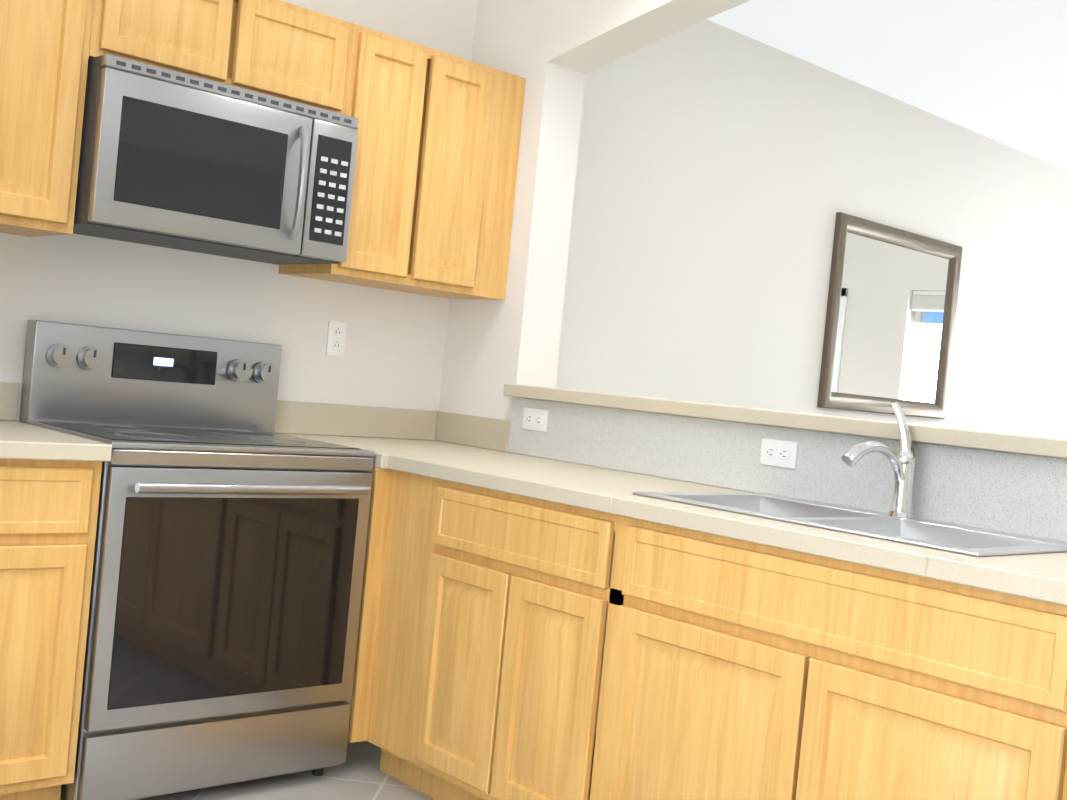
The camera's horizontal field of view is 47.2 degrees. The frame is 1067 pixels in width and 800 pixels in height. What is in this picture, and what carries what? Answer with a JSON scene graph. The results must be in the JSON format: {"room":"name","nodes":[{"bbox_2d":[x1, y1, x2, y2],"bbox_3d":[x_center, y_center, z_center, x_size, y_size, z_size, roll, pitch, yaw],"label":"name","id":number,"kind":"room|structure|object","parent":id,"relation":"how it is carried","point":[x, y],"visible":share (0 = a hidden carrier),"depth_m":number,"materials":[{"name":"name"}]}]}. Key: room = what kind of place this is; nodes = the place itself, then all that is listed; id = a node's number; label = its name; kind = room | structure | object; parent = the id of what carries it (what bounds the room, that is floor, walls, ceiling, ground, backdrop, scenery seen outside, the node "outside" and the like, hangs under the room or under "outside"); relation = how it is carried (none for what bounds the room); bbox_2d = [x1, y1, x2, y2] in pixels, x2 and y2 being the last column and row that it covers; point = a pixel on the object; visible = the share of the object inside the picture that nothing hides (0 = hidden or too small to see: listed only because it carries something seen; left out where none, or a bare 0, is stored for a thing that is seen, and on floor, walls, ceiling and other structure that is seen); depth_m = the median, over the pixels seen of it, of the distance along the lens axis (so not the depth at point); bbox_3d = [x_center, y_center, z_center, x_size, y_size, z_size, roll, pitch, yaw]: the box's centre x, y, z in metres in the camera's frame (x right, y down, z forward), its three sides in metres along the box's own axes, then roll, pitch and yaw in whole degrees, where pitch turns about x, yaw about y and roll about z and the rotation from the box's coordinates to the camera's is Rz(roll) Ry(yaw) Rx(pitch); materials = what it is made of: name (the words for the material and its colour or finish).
{"room":"kitchen","nodes":[
{"label":"kitchen","id":0,"kind":"room"},
{"bbox_2d":[60,703,435,799],"bbox_3d":[2.744,1.435,2.604,8.870,0.100,7.300,5,1,-42],"label":"floor","id":1,"kind":"structure","parent":0,"point":[358,774],"depth_m":3.34,"materials":[{"name":"tile"}]},
{"bbox_2d":[0,459,101,799],"bbox_3d":[-1.485,0.538,2.925,0.602,0.875,0.627,5,1,-42],"label":"base cabinet","id":2,"kind":"object","parent":1,"relation":"on","point":[48,515],"visible":0.81,"depth_m":2.82,"materials":[{"name":"brown wood"}]},
{"bbox_2d":[0,381,111,461],"bbox_3d":[-1.429,0.031,2.909,0.612,0.145,0.648,5,1,-42],"label":"countertop","id":3,"kind":"structure","parent":2,"relation":"on","point":[19,440],"depth_m":2.85,"materials":[{"name":"laminate"}]},
{"bbox_2d":[19,320,375,799],"bbox_3d":[-0.936,0.422,3.361,0.762,1.195,0.683,5,1,-42],"label":"range","id":4,"kind":"object","parent":1,"relation":"on","point":[227,584],"visible":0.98,"depth_m":3.19,"materials":[{"name":"silver metal"}]},
{"bbox_2d":[348,467,415,773],"bbox_3d":[-0.150,0.654,3.564,0.684,0.876,0.270,5,1,-42],"label":"base cabinet","id":5,"kind":"object","parent":1,"relation":"on","point":[390,513],"depth_m":3.42,"materials":[{"name":"brown wood"}]},
{"bbox_2d":[388,475,591,799],"bbox_3d":[0.155,0.689,3.227,0.684,0.876,0.720,5,1,-42],"label":"base cabinet","id":6,"kind":"object","parent":1,"relation":"on","point":[492,613],"depth_m":3.07,"materials":[{"name":"brown wood"}]},
{"bbox_2d":[564,510,1047,799],"bbox_3d":[0.728,0.754,2.594,0.684,0.876,1.085,5,1,-42],"label":"base cabinet","id":7,"kind":"object","parent":1,"relation":"on","point":[734,669],"depth_m":2.40,"materials":[{"name":"brown wood"}]},
{"bbox_2d":[1024,602,1066,799],"bbox_3d":[1.336,0.822,1.923,0.684,0.876,0.810,5,1,-42],"label":"base cabinet","id":8,"kind":"object","parent":1,"relation":"on","point":[1047,768],"depth_m":2.02,"materials":[{"name":"brown wood"}]},
{"bbox_2d":[274,397,1066,605],"bbox_3d":[0.540,0.179,2.853,0.688,0.225,3.388,5,1,-42],"label":"countertop","id":9,"kind":"structure","parent":8,"relation":"on","point":[609,460],"depth_m":3.13,"materials":[{"name":"laminate"}]},
{"bbox_2d":[522,407,548,431],"bbox_3d":[0.005,0.063,3.934,0.008,0.070,0.115,5,1,-42],"label":"outlet","id":10,"kind":"object","parent":9,"relation":"attached to","point":[535,419],"visible":1,"depth_m":3.93,"materials":[{"name":"white plastic"}]},
{"bbox_2d":[760,438,797,468],"bbox_3d":[0.647,0.141,3.225,0.008,0.070,0.115,5,1,-42],"label":"outlet","id":11,"kind":"object","parent":9,"relation":"attached to","point":[779,453],"visible":1,"depth_m":3.22,"materials":[{"name":"white plastic"}]},
{"bbox_2d":[632,491,1066,556],"bbox_3d":[0.710,0.354,2.735,0.530,0.181,0.870,5,1,-42],"label":"sink","id":12,"kind":"object","parent":9,"relation":"in","point":[955,538],"visible":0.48,"depth_m":2.75,"materials":[{"name":"silver metal"}]},
{"bbox_2d":[842,402,915,517],"bbox_3d":[0.809,0.135,2.831,0.230,0.269,0.084,5,1,-42],"label":"faucet","id":13,"kind":"object","parent":9,"relation":"on","point":[902,461],"visible":1,"depth_m":2.86,"materials":[{"name":"silver metal"}]},
{"bbox_2d":[0,0,1066,703],"bbox_3d":[0.514,-0.246,5.216,8.840,2.740,0.200,5,1,-42],"label":"wall","id":14,"kind":"structure","parent":0,"point":[724,174],"depth_m":5.20,"materials":[{"name":"paint"}]},
{"bbox_2d":[0,0,103,236],"bbox_3d":[-1.461,-0.823,3.012,0.611,0.746,0.322,5,1,-42],"label":"upper cabinet","id":15,"kind":"object","parent":14,"relation":"attached to","point":[46,46],"depth_m":3.04,"materials":[{"name":"brown wood"}]},
{"bbox_2d":[100,0,243,87],"bbox_3d":[-1.071,-1.021,3.345,0.387,0.288,0.322,5,1,-42],"label":"upper cabinet","id":16,"kind":"object","parent":14,"relation":"attached to","point":[199,38],"depth_m":3.25,"materials":[{"name":"brown wood"}]},
{"bbox_2d":[240,0,363,116],"bbox_3d":[-0.786,-0.998,3.606,0.387,0.288,0.322,5,1,-42],"label":"upper cabinet","id":17,"kind":"object","parent":14,"relation":"attached to","point":[289,51],"depth_m":3.50,"materials":[{"name":"brown wood"}]},
{"bbox_2d":[73,54,358,264],"bbox_3d":[-0.917,-0.645,3.431,0.760,0.426,0.457,5,1,-42],"label":"microwave","id":18,"kind":"object","parent":17,"relation":"attached to","point":[171,159],"visible":1,"depth_m":3.27,"materials":[{"name":"grey metal"}]},
{"bbox_2d":[326,320,346,356],"bbox_3d":[-0.649,-0.202,4.026,0.070,0.115,0.008,5,1,-42],"label":"electrical outlet","id":19,"kind":"object","parent":14,"relation":"attached to","point":[336,338],"visible":1,"depth_m":4.02,"materials":[{"name":"white plastic"}]},
{"bbox_2d":[278,27,439,291],"bbox_3d":[-0.561,-0.750,3.835,0.280,0.746,0.322,5,1,-42],"label":"upper cabinet","id":20,"kind":"object","parent":14,"relation":"attached to","point":[395,99],"depth_m":3.74,"materials":[{"name":"brown wood"}]},
{"bbox_2d":[407,51,499,298],"bbox_3d":[-0.363,-0.734,4.016,0.258,0.746,0.322,5,1,-42],"label":"upper cabinet","id":21,"kind":"object","parent":14,"relation":"attached to","point":[436,166],"depth_m":3.92,"materials":[{"name":"brown wood"}]},
{"bbox_2d":[480,70,525,299],"bbox_3d":[-0.216,-0.723,4.149,0.165,0.746,0.322,5,1,-42],"label":"upper cabinet","id":22,"kind":"object","parent":14,"relation":"attached to","point":[497,239],"depth_m":4.06,"materials":[{"name":"brown wood"}]},
{"bbox_2d":[817,212,962,418],"bbox_3d":[1.847,-0.397,6.242,1.150,0.940,0.042,5,1,-42],"label":"wall mirror","id":23,"kind":"object","parent":14,"relation":"attached to","point":[890,316],"visible":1,"depth_m":6.21,"materials":[{"name":"grey metal"}]},
{"bbox_2d":[439,0,750,733],"bbox_3d":[1.904,-0.062,2.029,0.180,2.740,6.400,5,1,-42],"label":"wall","id":24,"kind":"structure","parent":0,"point":[553,52],"depth_m":4.08,"materials":[{"name":"paint"}]},
{"bbox_2d":[503,384,1066,458],"bbox_3d":[1.045,0.090,3.011,0.365,0.040,3.019,5,1,-42],"label":"ledge","id":25,"kind":"structure","parent":24,"relation":"on","point":[1011,443],"depth_m":3.13,"materials":[{"name":"laminate"}]},
{"bbox_2d":[707,0,1066,169],"bbox_3d":[3.013,-1.391,2.558,8.870,0.100,7.300,5,1,-42],"label":"ceiling","id":26,"kind":"structure","parent":0,"point":[995,70],"depth_m":5.31,"materials":[{"name":"paint"}]}
]}

